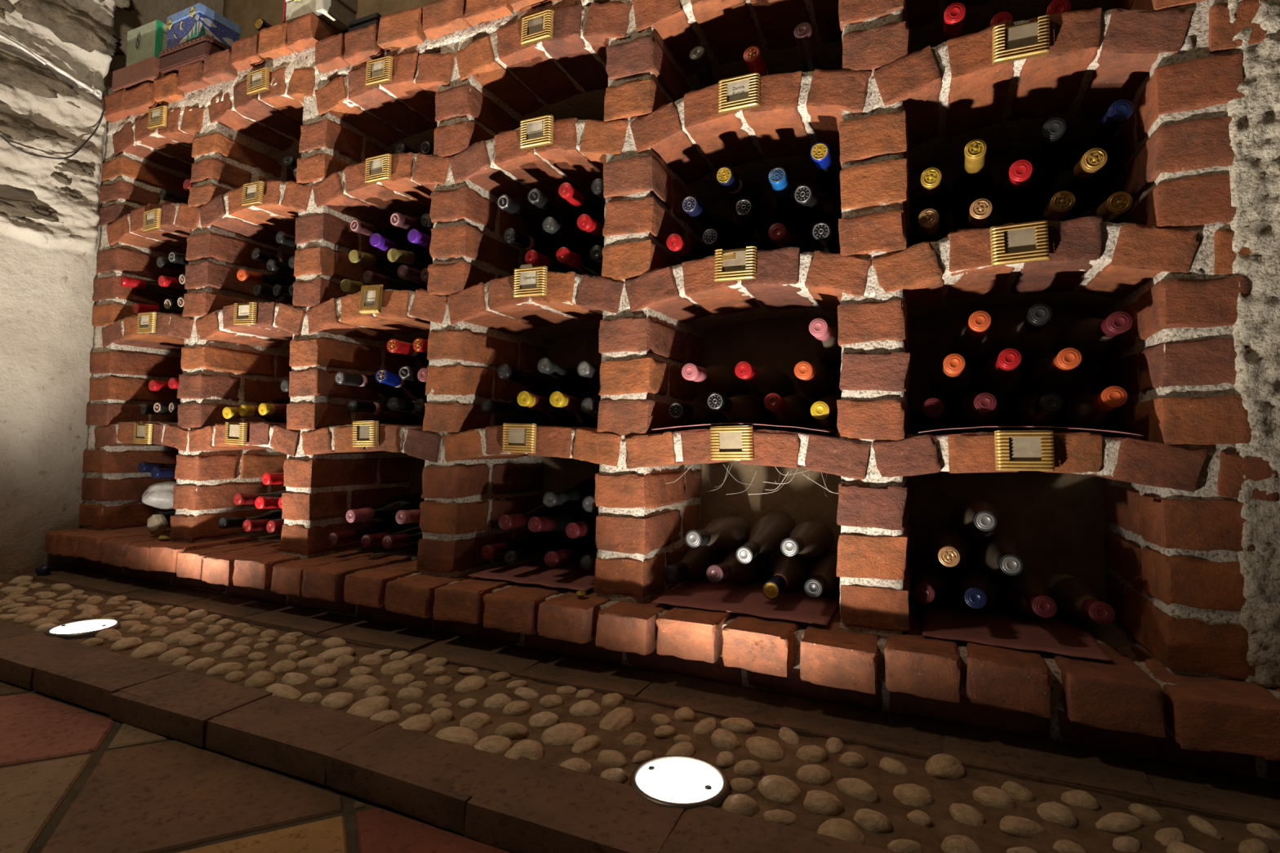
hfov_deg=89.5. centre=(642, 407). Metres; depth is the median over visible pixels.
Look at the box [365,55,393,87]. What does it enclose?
card holder
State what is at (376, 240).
wine bottle
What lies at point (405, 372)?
wine bottle
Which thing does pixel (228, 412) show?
wine bottle
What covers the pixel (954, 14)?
wine bottle
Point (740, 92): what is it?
card holder
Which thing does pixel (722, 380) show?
wine bottle
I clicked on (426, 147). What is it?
wine bottle
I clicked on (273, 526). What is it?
wine bottle
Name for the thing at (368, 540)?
wine bottle
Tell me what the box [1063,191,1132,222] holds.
wine bottle
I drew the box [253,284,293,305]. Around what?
wine bottle
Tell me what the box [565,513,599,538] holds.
wine bottle
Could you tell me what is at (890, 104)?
wine rack
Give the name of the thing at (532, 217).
wine bottle
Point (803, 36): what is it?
wine bottle
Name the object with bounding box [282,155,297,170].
wine bottle
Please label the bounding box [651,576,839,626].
shelf board
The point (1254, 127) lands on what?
wall
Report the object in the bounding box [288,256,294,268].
wine bottle
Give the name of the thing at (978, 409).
wine bottle
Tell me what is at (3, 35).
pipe
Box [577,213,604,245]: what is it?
wine bottle
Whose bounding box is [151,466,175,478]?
wine bottle
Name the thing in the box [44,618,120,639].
ground light
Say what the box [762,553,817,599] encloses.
wine bottle
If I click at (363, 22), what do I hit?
box
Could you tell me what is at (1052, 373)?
wine bottle
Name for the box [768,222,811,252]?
wine bottle
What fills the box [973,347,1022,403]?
wine bottle
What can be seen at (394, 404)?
wine bottle
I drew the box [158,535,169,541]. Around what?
scrap
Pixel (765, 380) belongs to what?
wine bottle
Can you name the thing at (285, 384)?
wine bottle
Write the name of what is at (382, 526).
wine bottle
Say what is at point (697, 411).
wine bottle
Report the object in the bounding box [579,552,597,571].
wine bottle
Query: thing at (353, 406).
wine bottle
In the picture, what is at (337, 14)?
gift box
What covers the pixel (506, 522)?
wine bottle
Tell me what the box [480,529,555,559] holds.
wine bottle
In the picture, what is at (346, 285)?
wine bottle
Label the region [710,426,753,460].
card holder
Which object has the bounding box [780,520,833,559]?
wine bottle
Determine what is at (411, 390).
wine bottle
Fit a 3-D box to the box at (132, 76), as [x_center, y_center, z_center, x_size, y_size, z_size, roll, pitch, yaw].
[-1.446,-0.967,1.913,0.244,0.064,0.093,0,-3,24]
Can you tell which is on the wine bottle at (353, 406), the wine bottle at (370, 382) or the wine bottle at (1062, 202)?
the wine bottle at (370, 382)
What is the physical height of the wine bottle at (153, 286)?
0.070 m
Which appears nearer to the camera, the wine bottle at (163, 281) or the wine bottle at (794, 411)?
the wine bottle at (794, 411)
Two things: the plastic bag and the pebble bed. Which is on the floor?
the pebble bed
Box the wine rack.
[44,0,1279,782]
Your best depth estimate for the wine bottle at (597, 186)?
1.30 m
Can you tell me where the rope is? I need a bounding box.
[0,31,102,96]
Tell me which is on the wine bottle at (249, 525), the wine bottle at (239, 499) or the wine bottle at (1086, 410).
the wine bottle at (239, 499)
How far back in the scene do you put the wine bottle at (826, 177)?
1.18 m
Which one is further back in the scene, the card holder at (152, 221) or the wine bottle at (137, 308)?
the wine bottle at (137, 308)
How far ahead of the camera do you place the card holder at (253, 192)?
1.66 m
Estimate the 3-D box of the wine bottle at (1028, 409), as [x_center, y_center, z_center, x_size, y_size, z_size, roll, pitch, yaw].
[0.675,0.010,1.110,0.071,0.074,0.300,0,-3,23]
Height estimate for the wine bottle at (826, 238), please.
0.085 m
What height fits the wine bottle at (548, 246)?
0.075 m
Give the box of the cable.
[0,86,109,159]
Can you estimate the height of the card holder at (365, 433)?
0.060 m
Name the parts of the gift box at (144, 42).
lid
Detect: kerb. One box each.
[0,622,896,852]
[24,568,1279,830]
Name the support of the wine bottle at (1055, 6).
on the wine rack
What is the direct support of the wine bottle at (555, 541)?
on the paper at (569, 575)
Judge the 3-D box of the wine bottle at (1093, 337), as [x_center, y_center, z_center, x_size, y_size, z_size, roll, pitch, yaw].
[0.740,-0.117,1.057,0.071,0.070,0.299,0,-2,24]
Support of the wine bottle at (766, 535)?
on the wine bottle at (788, 572)
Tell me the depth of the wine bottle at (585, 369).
1.28 m
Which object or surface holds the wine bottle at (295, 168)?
on the wine rack
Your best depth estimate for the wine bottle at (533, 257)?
1.37 m
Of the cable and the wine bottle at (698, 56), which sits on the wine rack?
the wine bottle at (698, 56)
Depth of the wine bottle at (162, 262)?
1.88 m
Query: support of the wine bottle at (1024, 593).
on the shelf board at (998, 625)
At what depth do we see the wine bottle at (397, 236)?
1.64 m
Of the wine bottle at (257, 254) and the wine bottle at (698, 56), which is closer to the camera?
the wine bottle at (698, 56)
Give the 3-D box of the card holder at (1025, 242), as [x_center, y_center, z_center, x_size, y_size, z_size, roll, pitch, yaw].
[0.557,-0.243,0.953,0.077,0.061,0.012,0,-3,24]
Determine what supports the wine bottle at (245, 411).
on the wine rack
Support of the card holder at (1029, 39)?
attached to the wine rack
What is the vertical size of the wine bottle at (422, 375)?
0.075 m
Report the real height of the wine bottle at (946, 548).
0.078 m
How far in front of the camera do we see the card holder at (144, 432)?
1.80 m
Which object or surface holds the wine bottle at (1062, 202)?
on the wine rack
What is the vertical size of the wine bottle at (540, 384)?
0.079 m
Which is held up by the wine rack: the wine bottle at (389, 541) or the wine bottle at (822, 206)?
the wine bottle at (389, 541)
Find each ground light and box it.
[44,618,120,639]
[629,755,728,811]
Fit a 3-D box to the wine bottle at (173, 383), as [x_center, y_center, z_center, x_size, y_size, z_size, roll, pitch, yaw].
[-1.271,-0.053,1.963,0.072,0.075,0.302,0,-3,23]
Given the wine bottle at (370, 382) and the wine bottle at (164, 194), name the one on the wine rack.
the wine bottle at (164, 194)
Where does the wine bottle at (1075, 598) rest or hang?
on the shelf board at (998, 625)
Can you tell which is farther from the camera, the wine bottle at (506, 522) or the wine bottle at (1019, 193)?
the wine bottle at (506, 522)
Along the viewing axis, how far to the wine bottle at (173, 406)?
1.82 m
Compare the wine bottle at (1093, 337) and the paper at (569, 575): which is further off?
the paper at (569, 575)
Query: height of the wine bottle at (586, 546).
0.076 m
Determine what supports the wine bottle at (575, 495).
on the wine bottle at (558, 523)
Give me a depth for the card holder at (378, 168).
1.49 m
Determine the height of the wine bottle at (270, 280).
0.081 m
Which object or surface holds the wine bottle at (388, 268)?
on the wine bottle at (346, 285)
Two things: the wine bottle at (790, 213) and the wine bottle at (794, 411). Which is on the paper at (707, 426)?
the wine bottle at (794, 411)
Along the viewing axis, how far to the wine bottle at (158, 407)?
1.82 m
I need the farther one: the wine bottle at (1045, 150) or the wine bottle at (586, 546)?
the wine bottle at (586, 546)
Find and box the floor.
[0,680,719,852]
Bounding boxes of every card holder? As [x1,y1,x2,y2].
[133,422,152,444]
[136,311,156,333]
[142,208,161,232]
[146,105,168,129]
[224,422,247,444]
[233,302,257,325]
[241,180,264,207]
[246,66,270,96]
[351,421,378,446]
[359,284,382,313]
[364,153,391,183]
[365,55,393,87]
[502,423,536,453]
[513,263,547,297]
[520,8,554,46]
[520,114,553,150]
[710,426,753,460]
[714,245,756,281]
[718,71,759,114]
[989,219,1049,266]
[991,14,1049,65]
[994,430,1054,471]
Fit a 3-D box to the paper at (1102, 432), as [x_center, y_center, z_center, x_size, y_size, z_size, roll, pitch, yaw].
[0.621,0.041,1.085,0.285,0.014,0.313,0,-3,24]
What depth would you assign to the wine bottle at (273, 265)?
1.69 m
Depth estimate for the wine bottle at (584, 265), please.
1.36 m
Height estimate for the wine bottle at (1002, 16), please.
0.094 m
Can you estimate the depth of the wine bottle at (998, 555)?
1.07 m
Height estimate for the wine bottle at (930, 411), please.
0.070 m
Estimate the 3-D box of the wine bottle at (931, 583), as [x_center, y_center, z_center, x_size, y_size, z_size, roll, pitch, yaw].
[0.515,0.328,1.157,0.072,0.080,0.302,0,-3,28]
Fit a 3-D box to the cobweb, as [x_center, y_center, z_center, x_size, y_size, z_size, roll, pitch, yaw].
[0.208,0.138,1.220,0.334,0.061,0.164,-1,-4,39]
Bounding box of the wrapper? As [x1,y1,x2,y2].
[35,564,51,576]
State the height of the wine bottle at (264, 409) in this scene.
0.070 m
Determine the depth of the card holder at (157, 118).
1.85 m
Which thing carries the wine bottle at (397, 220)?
on the wine bottle at (423, 260)
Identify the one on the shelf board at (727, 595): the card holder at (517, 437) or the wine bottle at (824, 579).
the wine bottle at (824, 579)
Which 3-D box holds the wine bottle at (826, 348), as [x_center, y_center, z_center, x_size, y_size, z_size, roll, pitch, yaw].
[0.355,-0.124,1.223,0.071,0.070,0.299,0,-4,23]
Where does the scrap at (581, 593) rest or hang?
on the wine rack
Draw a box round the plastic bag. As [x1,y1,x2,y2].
[141,481,176,509]
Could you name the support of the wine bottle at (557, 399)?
on the wine rack
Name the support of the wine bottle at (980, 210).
on the wine rack
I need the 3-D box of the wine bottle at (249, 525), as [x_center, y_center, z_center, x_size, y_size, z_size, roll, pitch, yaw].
[-0.961,0.328,1.802,0.071,0.076,0.301,0,-3,24]
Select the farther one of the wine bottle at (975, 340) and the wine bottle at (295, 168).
the wine bottle at (295, 168)
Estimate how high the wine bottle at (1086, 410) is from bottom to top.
0.078 m
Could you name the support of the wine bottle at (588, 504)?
on the wine bottle at (573, 530)
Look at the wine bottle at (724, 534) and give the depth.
1.27 m
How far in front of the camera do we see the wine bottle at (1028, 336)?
1.07 m
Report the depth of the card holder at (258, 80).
1.68 m
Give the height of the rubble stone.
0.060 m
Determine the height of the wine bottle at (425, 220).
0.085 m
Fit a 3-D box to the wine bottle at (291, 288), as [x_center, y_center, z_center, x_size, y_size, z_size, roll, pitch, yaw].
[-0.826,-0.308,1.784,0.072,0.080,0.303,0,-3,26]
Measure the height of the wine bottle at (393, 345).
0.070 m
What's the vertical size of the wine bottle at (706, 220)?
0.070 m
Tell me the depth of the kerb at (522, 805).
0.81 m
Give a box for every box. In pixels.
[111,56,166,92]
[125,19,168,66]
[158,34,231,75]
[166,2,240,48]
[282,0,357,31]
[340,12,382,34]
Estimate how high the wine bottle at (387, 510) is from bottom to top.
0.070 m
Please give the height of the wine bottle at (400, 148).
0.079 m
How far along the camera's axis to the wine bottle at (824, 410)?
1.16 m
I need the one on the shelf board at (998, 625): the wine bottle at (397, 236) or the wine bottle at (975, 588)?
the wine bottle at (975, 588)
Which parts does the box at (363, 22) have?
lid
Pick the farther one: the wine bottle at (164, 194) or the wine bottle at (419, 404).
the wine bottle at (164, 194)
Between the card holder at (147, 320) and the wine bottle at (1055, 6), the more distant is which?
the card holder at (147, 320)
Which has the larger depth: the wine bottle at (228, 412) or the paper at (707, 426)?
the wine bottle at (228, 412)
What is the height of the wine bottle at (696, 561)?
0.070 m
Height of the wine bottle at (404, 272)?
0.070 m
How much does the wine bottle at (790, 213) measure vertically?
0.094 m
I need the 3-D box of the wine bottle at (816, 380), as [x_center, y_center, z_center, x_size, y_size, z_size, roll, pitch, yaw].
[0.330,-0.057,1.241,0.071,0.070,0.299,0,-2,22]
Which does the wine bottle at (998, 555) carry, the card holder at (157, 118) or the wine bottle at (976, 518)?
the wine bottle at (976, 518)
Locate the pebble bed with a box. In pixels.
[0,575,1279,852]
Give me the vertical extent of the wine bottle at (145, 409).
0.070 m
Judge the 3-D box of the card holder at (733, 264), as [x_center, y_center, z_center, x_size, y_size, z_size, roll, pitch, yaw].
[0.161,-0.251,1.127,0.075,0.056,0.016,1,-4,26]
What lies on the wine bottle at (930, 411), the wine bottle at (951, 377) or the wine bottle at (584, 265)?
the wine bottle at (951, 377)
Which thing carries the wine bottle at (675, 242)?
on the wine rack
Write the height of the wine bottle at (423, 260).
0.090 m
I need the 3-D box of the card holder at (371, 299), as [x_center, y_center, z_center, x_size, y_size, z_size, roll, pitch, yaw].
[-0.620,-0.248,1.476,0.058,0.068,0.012,0,-3,22]
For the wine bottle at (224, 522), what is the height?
0.079 m
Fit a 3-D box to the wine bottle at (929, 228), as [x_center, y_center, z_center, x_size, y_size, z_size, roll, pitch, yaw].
[0.523,-0.311,1.175,0.072,0.079,0.303,0,-3,25]
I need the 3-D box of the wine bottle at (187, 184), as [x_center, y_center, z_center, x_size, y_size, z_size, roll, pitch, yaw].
[-1.225,-0.618,1.956,0.071,0.070,0.299,0,-4,24]
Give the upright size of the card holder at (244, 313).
0.056 m
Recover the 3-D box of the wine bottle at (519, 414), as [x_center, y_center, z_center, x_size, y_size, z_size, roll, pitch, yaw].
[-0.272,0.009,1.516,0.071,0.070,0.301,0,-4,24]
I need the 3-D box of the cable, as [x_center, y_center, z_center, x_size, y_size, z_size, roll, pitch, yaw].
[-1.701,-0.839,1.733,0.017,0.282,0.458,0,-3,24]
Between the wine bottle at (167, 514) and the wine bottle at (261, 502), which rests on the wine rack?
the wine bottle at (167, 514)
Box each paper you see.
[466,560,594,591]
[651,422,837,433]
[918,426,1143,435]
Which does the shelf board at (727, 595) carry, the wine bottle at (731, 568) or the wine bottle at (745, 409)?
the wine bottle at (731, 568)
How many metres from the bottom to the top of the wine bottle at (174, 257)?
0.075 m
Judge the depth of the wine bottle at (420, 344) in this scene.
1.46 m
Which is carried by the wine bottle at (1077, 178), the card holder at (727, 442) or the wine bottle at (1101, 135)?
the wine bottle at (1101, 135)
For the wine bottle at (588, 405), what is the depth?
1.29 m
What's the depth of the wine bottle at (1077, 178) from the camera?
1.03 m
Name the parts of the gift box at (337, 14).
panel, lid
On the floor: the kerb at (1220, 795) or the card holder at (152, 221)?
the kerb at (1220, 795)
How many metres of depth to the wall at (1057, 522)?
1.31 m
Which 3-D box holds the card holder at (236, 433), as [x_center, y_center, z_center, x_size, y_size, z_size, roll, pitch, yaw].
[-1.035,0.066,1.642,0.076,0.057,0.012,0,-3,24]
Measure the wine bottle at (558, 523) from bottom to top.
0.079 m
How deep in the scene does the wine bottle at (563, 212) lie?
1.41 m
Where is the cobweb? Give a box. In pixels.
[668,464,838,497]
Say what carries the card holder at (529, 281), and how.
attached to the wine rack
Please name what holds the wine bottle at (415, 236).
on the wine bottle at (424, 273)
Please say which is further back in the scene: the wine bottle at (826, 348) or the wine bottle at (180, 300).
the wine bottle at (180, 300)
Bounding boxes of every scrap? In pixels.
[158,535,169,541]
[574,590,586,598]
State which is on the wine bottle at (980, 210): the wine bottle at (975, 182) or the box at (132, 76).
the wine bottle at (975, 182)
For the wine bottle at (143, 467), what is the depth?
1.87 m
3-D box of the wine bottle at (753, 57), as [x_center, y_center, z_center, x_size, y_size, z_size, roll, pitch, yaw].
[0.258,-0.618,1.300,0.071,0.075,0.301,0,-3,24]
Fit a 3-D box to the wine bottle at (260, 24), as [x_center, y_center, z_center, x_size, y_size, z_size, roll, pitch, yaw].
[-0.946,-0.999,1.831,0.071,0.070,0.302,0,-3,24]
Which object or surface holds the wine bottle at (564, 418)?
on the wine rack
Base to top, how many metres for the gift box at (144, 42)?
0.126 m
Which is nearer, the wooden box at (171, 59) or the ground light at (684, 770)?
the ground light at (684, 770)
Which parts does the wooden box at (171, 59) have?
lid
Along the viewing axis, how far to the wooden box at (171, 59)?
1.78 m
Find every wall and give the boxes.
[0,0,223,581]
[222,0,1108,603]
[1224,0,1279,688]
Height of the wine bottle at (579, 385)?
0.088 m
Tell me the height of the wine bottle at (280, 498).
0.076 m
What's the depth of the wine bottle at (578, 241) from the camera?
1.41 m
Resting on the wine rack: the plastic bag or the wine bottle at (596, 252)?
the wine bottle at (596, 252)
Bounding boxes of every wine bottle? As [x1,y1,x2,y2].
[120,275,186,299]
[132,302,182,314]
[137,461,176,472]
[140,404,177,416]
[148,379,177,392]
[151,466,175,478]
[153,401,177,413]
[154,511,174,521]
[156,256,186,270]
[158,275,184,288]
[159,188,188,204]
[164,298,183,310]
[168,251,188,265]
[168,377,178,388]
[168,401,180,413]
[177,296,183,307]
[178,273,185,284]
[182,178,192,191]
[218,508,282,533]
[222,398,289,422]
[233,489,285,505]
[236,269,294,288]
[239,402,290,419]
[242,516,284,531]
[251,248,294,279]
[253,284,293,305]
[254,17,272,31]
[254,496,279,508]
[258,403,287,415]
[262,472,284,484]
[266,259,293,275]
[266,520,284,533]
[272,284,293,298]
[275,231,297,248]
[278,497,282,508]
[280,379,289,391]
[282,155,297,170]
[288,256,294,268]
[288,284,293,296]
[293,167,297,178]
[328,519,407,545]
[334,371,405,397]
[340,279,387,293]
[346,492,424,523]
[347,397,423,425]
[348,249,400,279]
[350,218,427,250]
[360,522,419,547]
[363,270,426,290]
[369,233,426,271]
[375,368,426,400]
[382,527,422,548]
[386,248,432,268]
[386,338,429,366]
[386,397,425,417]
[390,212,431,236]
[395,142,418,153]
[395,509,421,524]
[397,264,427,286]
[398,365,426,385]
[407,228,431,249]
[413,337,427,353]
[413,398,426,412]
[417,368,427,382]
[420,141,434,155]
[420,213,433,228]
[420,267,428,282]
[480,398,562,426]
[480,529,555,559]
[497,194,564,242]
[497,364,577,398]
[498,502,582,532]
[503,227,564,259]
[504,531,583,565]
[516,391,592,427]
[524,249,577,273]
[527,188,581,230]
[528,507,598,538]
[537,357,601,397]
[542,216,603,257]
[542,476,595,506]
[544,535,597,567]
[549,391,601,427]
[555,247,602,276]
[558,182,605,224]
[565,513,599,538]
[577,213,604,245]
[577,360,599,380]
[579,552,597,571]
[581,397,601,414]
[582,495,598,511]
[589,244,603,264]
[591,178,604,200]
[662,545,730,582]
[666,233,715,262]
[668,395,728,424]
[681,195,746,245]
[681,363,749,397]
[684,516,751,552]
[688,45,717,88]
[702,228,746,251]
[706,392,770,429]
[706,547,769,582]
[715,166,776,222]
[734,361,794,399]
[735,198,776,250]
[735,510,795,564]
[743,45,769,76]
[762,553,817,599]
[764,392,817,431]
[768,167,813,244]
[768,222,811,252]
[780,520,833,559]
[793,22,826,72]
[794,184,841,228]
[794,360,839,399]
[804,551,840,597]
[808,318,841,369]
[809,142,841,198]
[810,393,841,429]
[811,222,839,253]
[909,208,950,246]
[910,167,951,227]
[911,393,951,430]
[911,560,954,603]
[925,528,969,569]
[929,353,973,399]
[936,2,965,46]
[950,310,995,369]
[951,138,995,231]
[952,391,998,432]
[953,198,995,231]
[953,498,999,538]
[954,567,999,610]
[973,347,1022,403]
[973,533,1023,577]
[990,11,1013,26]
[994,303,1052,371]
[995,159,1042,223]
[998,571,1057,617]
[1001,392,1063,431]
[1013,117,1066,184]
[1017,191,1075,222]
[1022,347,1081,395]
[1037,147,1107,219]
[1044,573,1115,624]
[1045,0,1071,14]
[1052,386,1127,429]
[1053,311,1133,364]
[1058,99,1133,173]
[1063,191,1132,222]
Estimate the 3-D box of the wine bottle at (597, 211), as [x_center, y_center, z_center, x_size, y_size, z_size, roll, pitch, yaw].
[-0.101,-0.427,1.465,0.071,0.076,0.301,0,-3,23]
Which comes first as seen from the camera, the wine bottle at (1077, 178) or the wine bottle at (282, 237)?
the wine bottle at (1077, 178)
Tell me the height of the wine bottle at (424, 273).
0.081 m
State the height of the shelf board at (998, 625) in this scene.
0.004 m
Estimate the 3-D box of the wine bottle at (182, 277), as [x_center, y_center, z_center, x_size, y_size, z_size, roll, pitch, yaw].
[-1.231,-0.381,1.950,0.071,0.088,0.302,0,-3,24]
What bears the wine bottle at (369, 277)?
on the wine rack
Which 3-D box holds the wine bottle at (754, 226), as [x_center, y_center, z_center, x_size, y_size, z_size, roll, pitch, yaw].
[0.233,-0.364,1.313,0.071,0.075,0.303,0,-3,19]
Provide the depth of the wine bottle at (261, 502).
1.63 m
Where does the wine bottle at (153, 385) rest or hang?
on the wine bottle at (158, 407)
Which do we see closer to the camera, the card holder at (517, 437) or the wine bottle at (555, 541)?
the card holder at (517, 437)
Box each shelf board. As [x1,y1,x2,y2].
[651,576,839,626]
[922,595,1111,661]
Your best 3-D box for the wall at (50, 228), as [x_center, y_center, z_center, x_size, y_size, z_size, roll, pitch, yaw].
[-1.887,-0.632,1.335,0.136,2.260,2.040,0,-3,24]
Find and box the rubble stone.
[146,514,168,535]
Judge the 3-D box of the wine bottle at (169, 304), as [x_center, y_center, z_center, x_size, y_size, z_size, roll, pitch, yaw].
[-1.290,-0.310,1.967,0.072,0.086,0.304,0,-3,20]
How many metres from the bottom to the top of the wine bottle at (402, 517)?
0.075 m
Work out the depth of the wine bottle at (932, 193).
1.13 m
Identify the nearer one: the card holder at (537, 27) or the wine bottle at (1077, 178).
the wine bottle at (1077, 178)
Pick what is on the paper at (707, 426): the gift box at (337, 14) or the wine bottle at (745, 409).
the wine bottle at (745, 409)
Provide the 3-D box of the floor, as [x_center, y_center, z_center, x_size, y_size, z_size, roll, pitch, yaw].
[-0.357,0.511,0.129,3.960,0.121,3.200,0,-3,24]
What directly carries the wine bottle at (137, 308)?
on the wine rack
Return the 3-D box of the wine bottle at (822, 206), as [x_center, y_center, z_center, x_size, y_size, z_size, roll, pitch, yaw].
[0.347,-0.385,1.234,0.071,0.088,0.304,0,-3,29]
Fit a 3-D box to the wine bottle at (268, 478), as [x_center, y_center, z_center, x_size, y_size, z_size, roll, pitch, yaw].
[-0.885,0.198,1.759,0.072,0.075,0.300,0,-3,25]
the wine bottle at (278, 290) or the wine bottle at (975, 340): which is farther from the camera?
the wine bottle at (278, 290)
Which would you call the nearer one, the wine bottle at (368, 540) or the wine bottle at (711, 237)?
the wine bottle at (711, 237)
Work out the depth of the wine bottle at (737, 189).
1.28 m
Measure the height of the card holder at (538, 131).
0.058 m
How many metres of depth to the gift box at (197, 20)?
1.79 m
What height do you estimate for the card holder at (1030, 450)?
0.058 m

